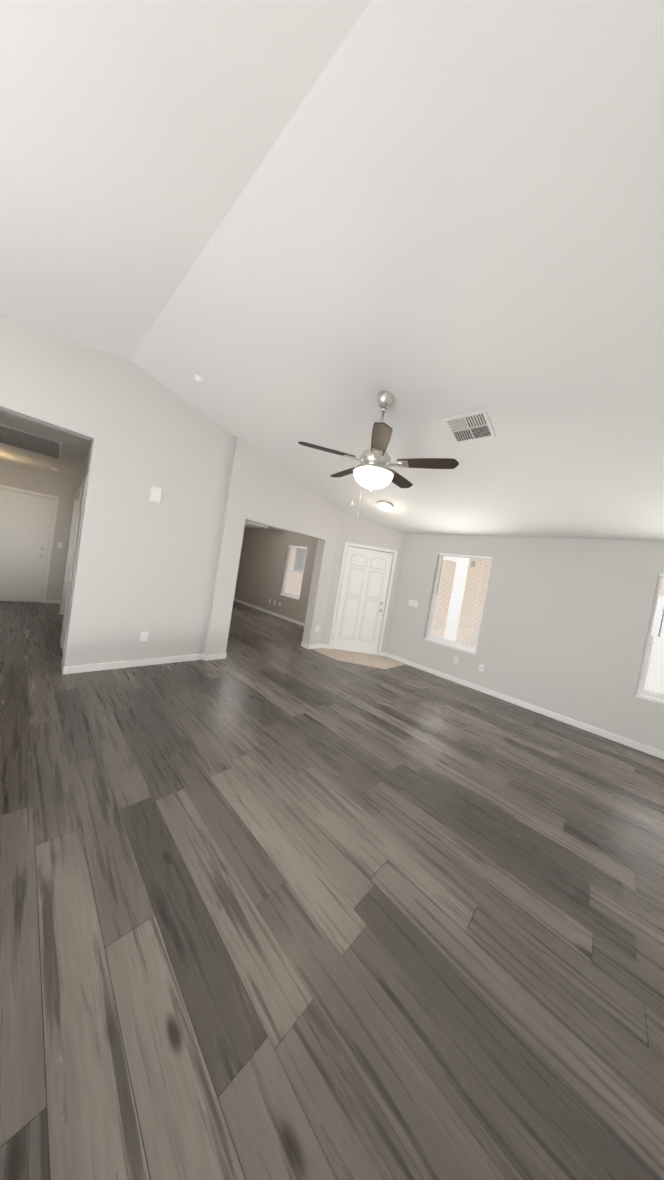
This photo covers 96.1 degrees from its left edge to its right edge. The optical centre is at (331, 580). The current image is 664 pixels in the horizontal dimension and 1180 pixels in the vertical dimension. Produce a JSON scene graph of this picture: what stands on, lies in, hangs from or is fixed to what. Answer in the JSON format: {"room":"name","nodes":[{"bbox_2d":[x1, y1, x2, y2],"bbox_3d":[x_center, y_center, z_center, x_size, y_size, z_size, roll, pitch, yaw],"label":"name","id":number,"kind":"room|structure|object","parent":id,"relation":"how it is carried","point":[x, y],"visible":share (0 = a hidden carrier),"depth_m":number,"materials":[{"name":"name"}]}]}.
{"room":"empty living room","nodes":[
{"label":"empty living room","id":0,"kind":"room"},
{"bbox_2d":[0,447,90,646],"bbox_3d":[-4.343,-0.556,4.348,2.260,2.470,4.208,7,3,-43],"label":"wall","id":1,"kind":"structure","parent":0,"point":[64,491],"depth_m":5.86,"materials":[{"name":"grey paint"}]},
{"bbox_2d":[0,489,53,601],"bbox_3d":[-5.870,-0.622,5.500,0.162,2.026,0.902,11,3,43],"label":"hall door","id":2,"kind":"structure","parent":1,"relation":"in","point":[25,522],"depth_m":5.59,"materials":[{"name":"white wood"}]},
{"bbox_2d":[0,485,58,602],"bbox_3d":[-5.868,-0.649,5.499,0.079,2.100,1.029,11,3,43],"label":"door frame","id":3,"kind":"structure","parent":1,"relation":"attached to","point":[55,505],"depth_m":5.81,"materials":[{"name":"white wood"}]},
{"bbox_2d":[57,542,62,547],"bbox_3d":[-5.400,-0.710,5.925,0.075,0.118,0.010,7,3,-43],"label":"light switch","id":4,"kind":"object","parent":1,"relation":"attached to","point":[60,544],"visible":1,"depth_m":5.92,"materials":[{"name":"white plastic"}]},
{"bbox_2d":[61,488,83,648],"bbox_3d":[-3.059,-0.110,3.522,0.090,2.026,0.736,7,3,-43],"label":"hall door","id":5,"kind":"structure","parent":1,"relation":"in","point":[68,582],"depth_m":3.68,"materials":[{"name":"white wood"}]},
{"bbox_2d":[59,476,86,668],"bbox_3d":[-3.046,-0.135,3.506,0.829,2.100,0.067,11,3,43],"label":"door frame","id":6,"kind":"structure","parent":1,"relation":"attached to","point":[70,556],"depth_m":3.91,"materials":[{"name":"white wood"}]},
{"bbox_2d":[45,599,663,758],"bbox_3d":[-2.400,1.006,3.007,11.150,0.082,9.060,11,3,43],"label":"baseboard","id":7,"kind":"structure","parent":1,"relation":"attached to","point":[531,707],"depth_m":4.01,"materials":[{"name":"white wood"}]},
{"bbox_2d":[0,410,91,481],"bbox_3d":[-4.343,-1.874,4.065,1.690,0.150,4.138,7,3,-43],"label":"ceiling","id":8,"kind":"structure","parent":0,"point":[75,450],"depth_m":4.07,"materials":[{"name":"white paint"}]},
{"bbox_2d":[0,424,62,459],"bbox_3d":[-3.656,-1.665,3.581,0.620,0.017,1.100,7,3,-43],"label":"ceiling vent","id":9,"kind":"object","parent":8,"relation":"in","point":[22,439],"visible":1,"depth_m":3.53,"materials":[{"name":"white metal"}]},
{"bbox_2d":[0,316,341,666],"bbox_3d":[-2.441,-0.687,3.248,0.200,3.396,9.350,11,3,43],"label":"wall","id":10,"kind":"structure","parent":0,"point":[164,573],"depth_m":3.50,"materials":[{"name":"grey paint"}]},
{"bbox_2d":[140,631,147,640],"bbox_3d":[-2.280,0.671,3.621,0.010,0.118,0.075,11,3,43],"label":"electrical outlet","id":11,"kind":"object","parent":10,"relation":"attached to","point":[144,636],"visible":1,"depth_m":3.62,"materials":[{"name":"white plastic"}]},
{"bbox_2d":[149,486,161,503],"bbox_3d":[-2.063,-1.012,3.497,0.032,0.180,0.110,11,3,43],"label":"door chime","id":12,"kind":"object","parent":10,"relation":"attached to","point":[155,495],"visible":1,"depth_m":3.48,"materials":[{"name":"white plastic"}]},
{"bbox_2d":[234,528,244,598],"bbox_3d":[-4.231,-0.706,9.001,0.150,2.500,3.120,11,3,43],"label":"wall","id":13,"kind":"structure","parent":0,"point":[239,563],"depth_m":10.06,"materials":[{"name":"beige paint"}]},
{"bbox_2d":[244,521,279,529],"bbox_3d":[-2.173,-1.635,7.265,5.220,0.150,3.600,11,3,43],"label":"ceiling","id":14,"kind":"structure","parent":0,"point":[250,525],"depth_m":8.80,"materials":[{"name":"white paint"}]},
{"bbox_2d":[0,601,663,1179],"bbox_3d":[-2.483,1.081,3.118,12.200,0.100,9.800,11,3,43],"label":"floor","id":15,"kind":"structure","parent":0,"point":[278,901],"depth_m":1.28,"materials":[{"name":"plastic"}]},
{"bbox_2d":[312,648,405,668],"bbox_3d":[0.499,1.419,5.613,1.340,0.006,1.250,11,3,43],"label":"floor","id":16,"kind":"structure","parent":15,"relation":"on","point":[377,661],"depth_m":5.49,"materials":[{"name":"beige tile"}]},
{"bbox_2d":[0,0,663,540],"bbox_3d":[-0.062,-1.563,1.158,6.470,1.186,9.600,11,3,43],"label":"ceiling","id":17,"kind":"structure","parent":0,"point":[280,228],"depth_m":1.53,"materials":[{"name":"white paint"}]},
{"bbox_2d":[193,374,202,383],"bbox_3d":[-1.395,-2.101,3.111,0.100,0.055,0.100,11,3,43],"label":"smoke detector","id":18,"kind":"object","parent":17,"relation":"attached to","point":[198,379],"visible":1,"depth_m":3.08,"materials":[{"name":"white plastic"}]},
{"bbox_2d":[298,391,458,516],"bbox_3d":[0.409,-1.080,2.680,1.316,1.122,1.280,11,3,43],"label":"ceiling fan","id":19,"kind":"object","parent":17,"relation":"hanging from","point":[372,471],"visible":1,"depth_m":2.52,"materials":[{"name":"silver metal"}]},
{"bbox_2d":[377,500,393,510],"bbox_3d":[0.853,-1.201,4.791,0.265,0.144,0.261,11,3,43],"label":"ceiling light","id":20,"kind":"object","parent":17,"relation":"attached to","point":[384,505],"visible":1,"depth_m":4.71,"materials":[{"name":"white glass"}]},
{"bbox_2d":[442,409,495,444],"bbox_3d":[1.232,-1.370,2.672,0.360,0.086,0.356,11,3,43],"label":"ceiling vent","id":21,"kind":"object","parent":17,"relation":"in","point":[470,427],"visible":1,"depth_m":2.66,"materials":[{"name":"white metal"}]},
{"bbox_2d":[321,512,406,652],"bbox_3d":[0.625,0.067,5.883,1.432,2.698,0.130,9,2,-5],"label":"wall","id":22,"kind":"structure","parent":0,"point":[356,529],"depth_m":5.79,"materials":[{"name":"grey paint"}]},
{"bbox_2d":[331,546,392,654],"bbox_3d":[0.598,0.394,5.845,0.656,2.026,0.728,11,3,43],"label":"entry door","id":23,"kind":"structure","parent":22,"relation":"in","point":[362,598],"depth_m":5.83,"materials":[{"name":"white wood"}]},
{"bbox_2d":[328,542,396,655],"bbox_3d":[0.607,0.367,5.817,0.688,2.105,0.794,11,3,43],"label":"door frame","id":24,"kind":"structure","parent":22,"relation":"attached to","point":[347,544],"depth_m":5.80,"materials":[{"name":"white wood"}]},
{"bbox_2d":[235,529,663,751],"bbox_3d":[0.925,0.200,6.318,11.450,2.500,0.150,11,3,43],"label":"wall","id":25,"kind":"structure","parent":0,"point":[564,626],"depth_m":4.25,"materials":[{"name":"grey paint"}]},
{"bbox_2d":[282,547,306,597],"bbox_3d":[-0.989,-0.255,8.221,0.878,1.402,0.054,11,3,43],"label":"window","id":26,"kind":"structure","parent":25,"relation":"in","point":[290,552],"depth_m":8.36,"materials":[{"name":"white glass"}]},
{"bbox_2d":[280,545,306,598],"bbox_3d":[-1.048,-0.264,8.158,0.864,1.395,0.050,11,3,43],"label":"window blind","id":27,"kind":"object","parent":26,"relation":"attached to","point":[286,569],"visible":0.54,"depth_m":8.16,"materials":[{"name":"white plastic"}]},
{"bbox_2d":[408,599,417,606],"bbox_3d":[1.531,0.421,5.616,0.190,0.118,0.010,11,3,43],"label":"light switch","id":28,"kind":"object","parent":25,"relation":"attached to","point":[413,603],"visible":1,"depth_m":5.61,"materials":[{"name":"white plastic"}]},
{"bbox_2d":[423,639,475,654],"bbox_3d":[2.017,1.124,5.147,0.910,0.018,0.112,11,3,43],"label":"window sill","id":29,"kind":"structure","parent":25,"relation":"attached to","point":[423,639],"depth_m":5.08,"materials":[{"name":"white"}]},
{"bbox_2d":[453,656,458,663],"bbox_3d":[2.076,1.328,5.001,0.075,0.118,0.010,11,3,43],"label":"electrical outlet","id":30,"kind":"object","parent":25,"relation":"attached to","point":[455,660],"visible":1,"depth_m":5.00,"materials":[{"name":"white plastic"}]},
{"bbox_2d":[426,555,491,651],"bbox_3d":[2.193,0.340,5.175,0.908,1.582,0.054,11,3,43],"label":"window","id":31,"kind":"structure","parent":25,"relation":"in","point":[434,597],"depth_m":5.21,"materials":[{"name":"white glass"}]},
{"bbox_2d":[425,553,492,652],"bbox_3d":[2.134,0.331,5.111,0.894,1.575,0.050,11,3,43],"label":"window blind","id":32,"kind":"object","parent":31,"relation":"attached to","point":[441,626],"visible":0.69,"depth_m":5.10,"materials":[{"name":"white plastic"}]},
{"bbox_2d":[479,664,483,671],"bbox_3d":[2.366,1.373,4.722,0.070,0.110,0.012,11,3,43],"label":"electrical outlet","id":33,"kind":"object","parent":25,"relation":"attached to","point":[481,667],"visible":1,"depth_m":4.72,"materials":[{"name":"white plastic"}]},
{"bbox_2d":[635,575,663,699],"bbox_3d":[4.137,0.700,3.314,0.898,1.482,0.054,11,3,43],"label":"window","id":34,"kind":"structure","parent":25,"relation":"in","point":[656,595],"depth_m":3.58,"materials":[{"name":"white glass"}]},
{"bbox_2d":[636,573,663,701],"bbox_3d":[4.078,0.691,3.250,0.884,1.475,0.050,11,3,43],"label":"window blind","id":35,"kind":"object","parent":34,"relation":"attached to","point":[658,635],"visible":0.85,"depth_m":3.51,"materials":[{"name":"white plastic"}]},
{"bbox_2d":[635,694,663,704],"bbox_3d":[3.969,1.434,3.284,0.900,0.018,0.112,11,3,43],"label":"window sill","id":36,"kind":"structure","parent":25,"relation":"attached to","point":[642,697],"depth_m":3.48,"materials":[{"name":"white"}]},
{"label":"outside","id":37,"kind":"structure","parent":0,"visible":0},
{"bbox_2d":[443,556,663,692],"bbox_3d":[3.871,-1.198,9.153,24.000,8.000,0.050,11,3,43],"label":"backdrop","id":38,"kind":"structure","parent":37,"point":[463,588],"depth_m":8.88,"materials":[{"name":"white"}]},
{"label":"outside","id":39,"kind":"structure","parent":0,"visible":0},
{"bbox_2d":[285,547,663,645],"bbox_3d":[1.376,-0.593,9.514,15.100,4.000,1.320,11,3,43],"label":"structures","id":40,"kind":"structure","parent":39,"point":[449,586],"depth_m":6.93,"materials":[{"name":"paint"}]}
]}

